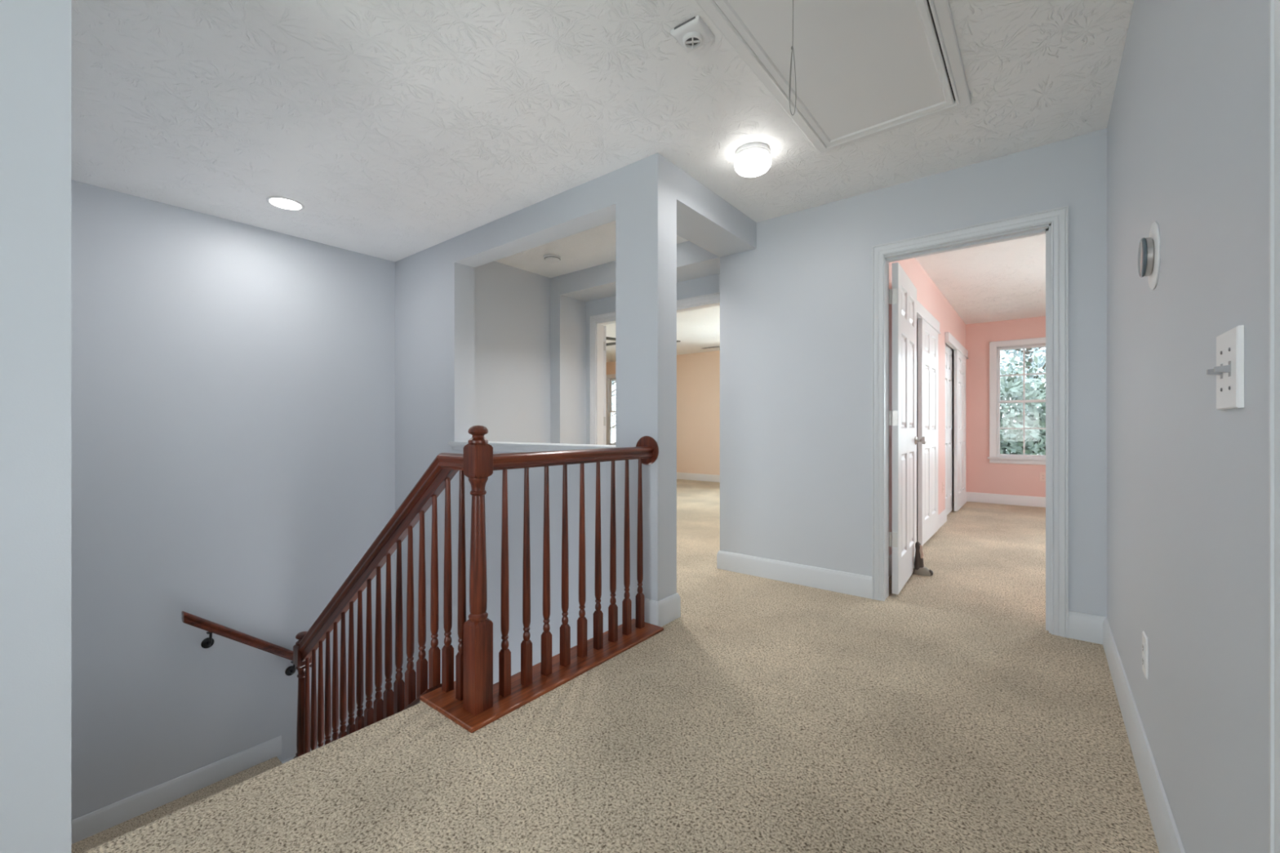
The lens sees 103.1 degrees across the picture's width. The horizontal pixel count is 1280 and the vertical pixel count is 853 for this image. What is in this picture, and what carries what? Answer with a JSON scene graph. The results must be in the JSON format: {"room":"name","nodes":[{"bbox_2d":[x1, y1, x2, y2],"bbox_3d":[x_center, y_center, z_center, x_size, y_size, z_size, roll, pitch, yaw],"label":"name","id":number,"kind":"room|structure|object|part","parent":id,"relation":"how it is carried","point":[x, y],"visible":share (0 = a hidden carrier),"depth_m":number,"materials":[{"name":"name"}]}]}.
{"room":"upstairs landing","nodes":[
{"label":"upstairs landing","id":0,"kind":"room"},
{"bbox_2d":[0,0,71,852],"bbox_3d":[-3.091,1.259,1.053,2.552,5.340,2.406,0,0,38],"label":"wall","id":1,"kind":"structure","parent":0,"point":[36,35],"depth_m":1.16,"materials":[{"name":"blue paint"}]},
{"bbox_2d":[71,180,395,819],"bbox_3d":[-2.754,1.259,3.627,0.120,5.340,2.298,0,0,38],"label":"wall","id":2,"kind":"structure","parent":0,"point":[233,382],"depth_m":3.36,"materials":[{"name":"blue paint"}]},
{"bbox_2d":[71,735,281,844],"bbox_3d":[-2.973,2.314,3.242,0.015,0.130,1.170,0,0,38],"label":"baseboard","id":3,"kind":"structure","parent":2,"relation":"attached to","point":[85,826],"depth_m":3.22,"materials":[{"name":"white paint"}]},
{"bbox_2d":[182,610,311,675],"bbox_3d":[-2.688,1.500,3.520,0.116,0.666,0.728,0,0,38],"label":"wall handrail","id":4,"kind":"object","parent":2,"relation":"attached to","point":[211,627],"visible":0.94,"depth_m":3.40,"materials":[{"name":"brown wood"}]},
{"bbox_2d":[281,737,338,763],"bbox_3d":[-2.351,2.509,4.026,0.015,0.130,0.830,0,0,38],"label":"baseboard","id":5,"kind":"structure","parent":2,"relation":"attached to","point":[292,757],"depth_m":3.75,"materials":[{"name":"white paint"}]},
{"bbox_2d":[395,152,676,698],"bbox_3d":[-0.951,1.259,3.553,2.797,5.340,0.171,0,0,38],"label":"wall","id":6,"kind":"structure","parent":0,"point":[434,286],"depth_m":3.12,"materials":[{"name":"blue paint"}]},
{"bbox_2d":[448,441,615,453],"bbox_3d":[-0.719,0.140,3.370,1.633,0.058,0.226,0,0,38],"label":"ledge","id":7,"kind":"object","parent":6,"relation":"attached to","point":[503,446],"visible":0.53,"depth_m":3.24,"materials":[{"name":"white paint"}]},
{"bbox_2d":[644,592,680,626],"bbox_3d":[0.039,0.964,2.768,0.300,0.130,0.202,0,0,38],"label":"baseboard","id":8,"kind":"structure","parent":6,"relation":"attached to","point":[660,613],"depth_m":2.65,"materials":[{"name":"white paint"}]},
{"bbox_2d":[474,240,719,444],"bbox_3d":[-0.379,-0.191,4.053,1.948,2.440,1.322,0,0,38],"label":"wall","id":9,"kind":"structure","parent":0,"point":[530,328],"depth_m":4.58,"materials":[{"name":"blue paint"}]},
{"bbox_2d":[71,0,1133,362],"bbox_3d":[-0.235,-1.471,4.048,11.000,0.120,10.850,0,0,38],"label":"ceiling","id":10,"kind":"structure","parent":0,"point":[401,129],"depth_m":2.32,"materials":[{"name":"white paint"}]},
{"bbox_2d":[266,196,304,210],"bbox_3d":[-2.240,-1.407,3.213,0.200,0.006,0.200,0,0,38],"label":"recessed light","id":11,"kind":"object","parent":10,"relation":"in","point":[285,203],"visible":1,"depth_m":3.20,"materials":[{"name":"white plastic"}]},
{"bbox_2d":[543,254,560,262],"bbox_3d":[-0.729,-1.393,4.229,0.140,0.034,0.140,0,0,38],"label":"smoke detector","id":12,"kind":"object","parent":10,"relation":"attached to","point":[548,258],"visible":1,"depth_m":4.19,"materials":[{"name":"white plastic"}]},
{"bbox_2d":[605,337,679,346],"bbox_3d":[-0.139,-1.211,6.701,1.172,0.400,1.216,0,0,38],"label":"ceiling fan","id":13,"kind":"object","parent":10,"relation":"hanging from","point":[606,338],"visible":0.02,"depth_m":6.66,"materials":[{"name":"brown metal"}]},
{"bbox_3d":[-0.391,-1.121,6.468,0.540,0.011,0.124,0,0,-36],"label":"fan blade","id":14,"kind":"part","parent":13,"relation":"part of","materials":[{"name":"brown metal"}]},
{"bbox_3d":[-0.394,-1.121,6.888,0.542,0.011,0.128,0,0,38],"label":"fan blade","id":15,"kind":"part","parent":13,"relation":"part of","materials":[{"name":"brown metal"}]},
{"bbox_2d":[670,15,715,53],"bbox_3d":[0.188,-1.393,1.821,0.116,0.036,0.118,0,0,36],"label":"smoke detector","id":16,"kind":"object","parent":10,"relation":"attached to","point":[693,33],"visible":1,"depth_m":1.80,"materials":[{"name":"white plastic"}]},
{"bbox_2d":[682,31,702,49],"bbox_3d":[0.189,-1.383,1.823,0.072,0.015,0.072,0,0,38],"label":"grille","id":17,"kind":"object","parent":16,"relation":"attached to","point":[691,40],"depth_m":1.82,"materials":[{"name":"white plastic"}]},
{"bbox_2d":[699,345,719,349],"bbox_3d":[1.261,-1.407,9.021,0.400,0.007,0.140,0,0,38],"label":"ceiling vent","id":18,"kind":"object","parent":10,"relation":"in","point":[718,346],"visible":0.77,"depth_m":9.00,"materials":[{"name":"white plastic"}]},
{"bbox_2d":[733,142,771,177],"bbox_3d":[0.579,-1.355,2.610,0.187,0.112,0.187,0,0,38],"label":"ceiling light","id":19,"kind":"object","parent":10,"relation":"attached to","point":[752,159],"visible":1,"depth_m":2.55,"materials":[{"name":"white glass"}]},
{"bbox_2d":[694,0,970,153],"bbox_3d":[0.745,-1.180,1.859,0.651,0.461,1.398,0,0,38],"label":"attic hatch","id":20,"kind":"object","parent":10,"relation":"attached to","point":[845,72],"visible":1,"depth_m":1.93,"materials":[{"name":"paint"}]},
{"bbox_3d":[0.467,-1.177,1.555,0.022,0.455,0.007,0,0,2],"label":"pull cord","id":21,"kind":"part","parent":20,"relation":"part of","materials":[{"name":"white fabric"}]},
{"bbox_2d":[605,373,615,444],"bbox_3d":[-0.345,-0.326,10.923,1.036,1.626,0.176,0,0,38],"label":"window","id":22,"kind":"structure","parent":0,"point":[609,378],"depth_m":11.16,"materials":[{"name":"white paint"}]},
{"bbox_3d":[-0.340,0.024,10.929,0.834,0.745,0.029,0,0,38],"label":"sash","id":23,"kind":"part","parent":22,"relation":"part of","materials":[{"name":"white paint"}]},
{"bbox_3d":[-0.320,-0.685,10.954,0.834,0.745,0.029,0,0,38],"label":"sash","id":24,"kind":"part","parent":22,"relation":"part of","materials":[{"name":"clear glass"}]},
{"bbox_2d":[81,479,1159,852],"bbox_3d":[-0.219,1.179,4.067,11.000,0.300,10.700,0,0,38],"label":"floor","id":25,"kind":"structure","parent":0,"point":[943,713],"depth_m":1.65,"materials":[{"name":"beige carpet"}]},
{"bbox_2d":[71,756,282,852],"bbox_3d":[-1.737,1.939,2.791,2.508,1.780,1.997,0,0,38],"label":"staircase","id":26,"kind":"structure","parent":25,"relation":"attached to","point":[112,833],"depth_m":3.17,"materials":[{"name":"beige carpet"}]},
{"bbox_2d":[293,425,663,759],"bbox_3d":[-0.940,1.187,2.719,1.846,2.384,1.122,0,0,38],"label":"stair railing","id":27,"kind":"object","parent":26,"relation":"on","point":[473,701],"visible":0.96,"depth_m":2.15,"materials":[{"name":"brown wood"}]},
{"bbox_3d":[-1.925,1.776,2.903,0.075,1.207,0.075,0,0,38],"label":"newel post","id":28,"kind":"part","parent":27,"relation":"part of","materials":[{"name":"brown wood"}]},
{"bbox_3d":[-1.323,0.689,2.425,1.463,1.174,0.062,0,0,38],"label":"handrail","id":29,"kind":"part","parent":27,"relation":"part of","materials":[{"name":"brown wood"}]},
{"bbox_3d":[-0.690,0.131,1.923,0.194,0.060,0.062,0,0,38],"label":"handrail","id":30,"kind":"part","parent":27,"relation":"part of","materials":[{"name":"brown wood"}]},
{"bbox_3d":[-0.586,0.505,1.840,0.075,1.021,0.075,0,0,38],"label":"newel post","id":31,"kind":"part","parent":27,"relation":"part of","materials":[{"name":"brown wood"}]},
{"bbox_3d":[-0.355,1.022,2.243,0.339,0.012,1.103,0,0,38],"label":"plate","id":32,"kind":"part","parent":27,"relation":"part of","materials":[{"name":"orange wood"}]},
{"bbox_3d":[-0.258,0.131,2.253,0.062,0.060,0.982,0,0,38],"label":"handrail","id":33,"kind":"part","parent":27,"relation":"part of","materials":[{"name":"brown wood"}]},
{"bbox_2d":[912,542,933,576],"bbox_3d":[1.971,0.918,3.542,0.128,0.222,0.070,0,0,38],"label":"doorstop","id":34,"kind":"object","parent":25,"relation":"on","point":[919,569],"visible":1,"depth_m":3.53,"materials":[{"name":"brown"}]},
{"bbox_2d":[586,273,719,444],"bbox_3d":[-1.510,-0.191,5.819,6.600,2.440,0.040,0,0,38],"label":"wall","id":35,"kind":"structure","parent":0,"point":[707,285],"depth_m":4.83,"materials":[{"name":"blue paint"}]},
{"bbox_2d":[603,325,605,444],"bbox_3d":[-0.411,0.011,5.366,0.046,2.013,0.750,0,0,-9],"label":"door","id":36,"kind":"structure","parent":35,"relation":"in","point":[604,326],"depth_m":5.01,"materials":[{"name":"white paint"}]},
{"bbox_2d":[590,292,719,444],"bbox_3d":[0.185,-0.024,4.496,1.632,2.106,0.110,0,0,38],"label":"door frame","id":37,"kind":"structure","parent":35,"relation":"attached to","point":[597,322],"depth_m":4.94,"materials":[{"name":"white paint"}]},
{"bbox_2d":[676,166,756,257],"bbox_3d":[0.389,-1.321,3.223,0.287,0.180,0.976,0,0,38],"label":"wall header","id":38,"kind":"structure","parent":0,"point":[705,220],"depth_m":3.16,"materials":[{"name":"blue paint"}]},
{"bbox_2d":[605,257,1045,555],"bbox_3d":[1.505,-0.191,6.256,10.820,2.440,5.048,0,0,38],"label":"wall","id":39,"kind":"structure","parent":0,"point":[982,476],"depth_m":6.91,"materials":[{"name":"pink paint"}]},
{"bbox_2d":[676,472,719,482],"bbox_3d":[-0.018,0.964,7.674,6.430,0.130,4.600,0,0,38],"label":"baseboard","id":40,"kind":"structure","parent":39,"relation":"attached to","point":[696,477],"depth_m":9.69,"materials":[{"name":"white paint"}]},
{"bbox_2d":[888,554,892,577],"bbox_3d":[1.639,0.964,3.405,0.015,0.130,0.628,0,0,38],"label":"baseboard","id":41,"kind":"structure","parent":39,"relation":"attached to","point":[891,555],"depth_m":3.51,"materials":[{"name":"white paint"}]},
{"bbox_2d":[916,300,941,333],"bbox_3d":[2.398,-0.971,4.333,0.047,0.110,1.770,0,0,38],"label":"trim","id":42,"kind":"structure","parent":39,"relation":"attached to","point":[922,313],"depth_m":4.46,"materials":[{"name":"white paint"}]},
{"bbox_2d":[937,509,946,529],"bbox_3d":[3.115,0.964,5.264,0.015,0.130,0.720,0,0,38],"label":"baseboard","id":43,"kind":"structure","parent":39,"relation":"attached to","point":[942,517],"depth_m":5.30,"materials":[{"name":"white paint"}]},
{"bbox_2d":[945,332,968,359],"bbox_3d":[3.883,-0.971,6.206,0.047,0.110,1.770,0,0,38],"label":"trim","id":44,"kind":"structure","parent":39,"relation":"attached to","point":[950,340],"depth_m":5.91,"materials":[{"name":"white paint"}]},
{"bbox_2d":[965,491,1045,507],"bbox_3d":[5.762,0.964,5.845,3.440,0.130,0.280,0,0,38],"label":"baseboard","id":45,"kind":"structure","parent":39,"relation":"attached to","point":[1024,500],"depth_m":6.73,"materials":[{"name":"white paint"}]},
{"bbox_2d":[720,128,1106,617],"bbox_3d":[1.546,-0.191,3.148,2.192,2.440,0.346,0,0,38],"label":"wall","id":46,"kind":"structure","parent":0,"point":[796,307],"depth_m":3.17,"materials":[{"name":"blue paint"}]},
{"bbox_2d":[716,550,871,599],"bbox_3d":[1.085,0.964,3.503,1.060,0.130,0.360,0,0,38],"label":"baseboard","id":47,"kind":"structure","parent":46,"relation":"attached to","point":[851,584],"depth_m":3.32,"materials":[{"name":"white paint"}]},
{"bbox_2d":[888,262,926,594],"bbox_3d":[1.769,0.011,3.389,0.171,2.013,0.760,0,0,36],"label":"door","id":48,"kind":"structure","parent":46,"relation":"in","point":[903,294],"depth_m":3.25,"materials":[{"name":"white paint"}]},
{"bbox_3d":[1.996,0.097,3.613,0.068,0.064,0.064,0,0,36],"label":"knob","id":49,"kind":"part","parent":48,"relation":"part of","materials":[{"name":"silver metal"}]},
{"bbox_2d":[871,205,1068,638],"bbox_3d":[1.778,-0.024,2.807,0.897,2.106,0.136,0,0,38],"label":"door frame","id":50,"kind":"structure","parent":46,"relation":"attached to","point":[1054,223],"depth_m":2.57,"materials":[{"name":"white paint"}]},
{"bbox_2d":[916,325,917,526],"bbox_3d":[1.548,1.309,6.310,10.820,5.440,5.070,0,0,38],"label":"wall","id":51,"kind":"structure","parent":0,"point":[917,326],"depth_m":5.26,"materials":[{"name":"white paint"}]},
{"bbox_2d":[917,318,937,546],"bbox_3d":[2.639,0.032,4.647,0.033,1.955,0.840,0,0,38],"label":"door","id":52,"kind":"structure","parent":51,"relation":"in","point":[927,337],"depth_m":4.54,"materials":[{"name":"white paint"}]},
{"bbox_2d":[945,342,953,515],"bbox_3d":[3.551,0.032,5.888,0.033,1.955,0.800,0,0,38],"label":"door","id":53,"kind":"structure","parent":51,"relation":"in","point":[948,350],"depth_m":5.97,"materials":[{"name":"white paint"}]},
{"bbox_2d":[954,350,965,511],"bbox_3d":[4.043,0.032,6.417,0.033,1.955,0.880,0,0,38],"label":"door","id":54,"kind":"structure","parent":51,"relation":"in","point":[959,359],"depth_m":6.26,"materials":[{"name":"white paint"}]},
{"bbox_2d":[987,337,1045,465],"bbox_3d":[5.131,-0.326,6.578,1.036,1.626,0.176,0,0,38],"label":"window","id":55,"kind":"structure","parent":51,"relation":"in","point":[995,347],"depth_m":6.80,"materials":[{"name":"white paint"}]},
{"bbox_3d":[5.090,0.448,6.527,1.036,0.078,0.045,0,0,38],"label":"sill","id":56,"kind":"part","parent":55,"relation":"part of","materials":[{"name":"white paint"}]},
{"bbox_3d":[5.155,-0.685,6.609,0.834,0.745,0.029,0,0,38],"label":"sash","id":57,"kind":"part","parent":55,"relation":"part of","materials":[{"name":"clear glass"}]},
{"bbox_3d":[5.135,0.024,6.583,0.834,0.745,0.029,0,0,38],"label":"sash","id":58,"kind":"part","parent":55,"relation":"part of","materials":[{"name":"glass"}]},
{"bbox_2d":[1039,471,1045,481],"bbox_3d":[5.154,0.642,6.500,0.072,0.116,0.007,0,0,38],"label":"wall outlet","id":59,"kind":"object","parent":51,"relation":"attached to","point":[1042,475],"visible":0.98,"depth_m":6.50,"materials":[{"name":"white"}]},
{"bbox_2d":[1106,0,1269,852],"bbox_3d":[0.526,-0.191,0.192,0.115,2.440,5.554,0,0,38],"label":"wall","id":60,"kind":"structure","parent":0,"point":[1188,128],"depth_m":1.02,"materials":[{"name":"blue paint"}]},
{"bbox_2d":[1068,610,1185,852],"bbox_3d":[1.439,0.964,1.552,0.144,0.130,2.286,0,0,38],"label":"baseboard","id":61,"kind":"structure","parent":60,"relation":"attached to","point":[1095,628],"depth_m":1.56,"materials":[{"name":"white paint"}]},
{"bbox_2d":[1142,631,1148,679],"bbox_3d":[1.469,0.663,1.480,0.007,0.116,0.072,0,0,38],"label":"wall outlet","id":62,"kind":"object","parent":60,"relation":"attached to","point":[1144,638],"visible":1,"depth_m":1.47,"materials":[{"name":"white plastic"}]},
{"bbox_2d":[1142,641,1144,653],"bbox_3d":[1.467,0.643,1.481,0.002,0.026,0.032,0,0,38],"label":"receptacle","id":63,"kind":"object","parent":62,"relation":"attached to","point":[1143,642],"depth_m":1.48,"materials":[{"name":"white plastic"}]},
{"bbox_2d":[1142,654,1144,667],"bbox_3d":[1.467,0.683,1.481,0.002,0.026,0.032,0,0,38],"label":"receptacle","id":64,"kind":"object","parent":62,"relation":"attached to","point":[1143,655],"depth_m":1.48,"materials":[{"name":"white plastic"}]},
{"bbox_2d":[1137,221,1159,289],"bbox_3d":[1.372,-0.459,1.375,0.029,0.179,0.160,0,0,38],"label":"thermostat","id":65,"kind":"object","parent":60,"relation":"attached to","point":[1148,254],"visible":1,"depth_m":1.34,"materials":[{"name":"white plastic"}]},
{"bbox_3d":[1.364,-0.459,1.381,0.009,0.104,0.104,0,0,38],"label":"display glass","id":66,"kind":"part","parent":65,"relation":"part of","materials":[{"name":"grey"}]},
{"bbox_3d":[1.381,-0.459,1.368,0.006,0.179,0.160,0,0,38],"label":"wall plate","id":67,"kind":"part","parent":65,"relation":"part of","materials":[{"name":"white plastic"}]},
{"bbox_2d":[1206,324,1244,409],"bbox_3d":[0.928,-0.090,0.811,0.024,0.123,0.116,0,0,38],"label":"light switch","id":68,"kind":"object","parent":60,"relation":"attached to","point":[1228,370],"visible":1,"depth_m":0.79,"materials":[{"name":"white plastic"}]},
{"bbox_2d":[1269,0,1279,852],"bbox_3d":[0.548,-0.024,0.236,0.132,2.106,0.883,0,0,38],"label":"door frame","id":69,"kind":"structure","parent":60,"relation":"attached to","point":[1274,5],"depth_m":0.61,"materials":[{"name":"white paint"}]},
{"label":"outside","id":70,"kind":"structure","parent":0,"visible":0},
{"bbox_3d":[2.300,4.129,10.941,70.000,0.200,100.000,0,0,38],"label":"lawn","id":71,"kind":"structure","parent":70,"visible":0},
{"bbox_2d":[612,379,615,443],"bbox_3d":[-1.568,0.068,22.450,9.090,7.936,8.400,0,0,6],"label":"tree","id":72,"kind":"object","parent":71,"relation":"on","point":[613,380],"visible":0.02,"depth_m":21.17,"materials":[{"name":"green plant"}]},
{"bbox_2d":[1000,354,1045,455],"bbox_3d":[7.510,1.268,10.352,4.013,5.541,3.670,0,0,-17],"label":"tree","id":73,"kind":"object","parent":71,"relation":"on","point":[1011,440],"visible":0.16,"depth_m":9.21,"materials":[{"name":"green plant"}]},
{"bbox_2d":[1000,346,1045,450],"bbox_3d":[13.669,-1.873,16.916,8.613,11.814,9.107,0,0,-35],"label":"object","id":74,"kind":"object","parent":71,"relation":"on","point":[1029,353],"visible":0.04,"depth_m":17.27,"materials":[{"name":"white"}]}
]}

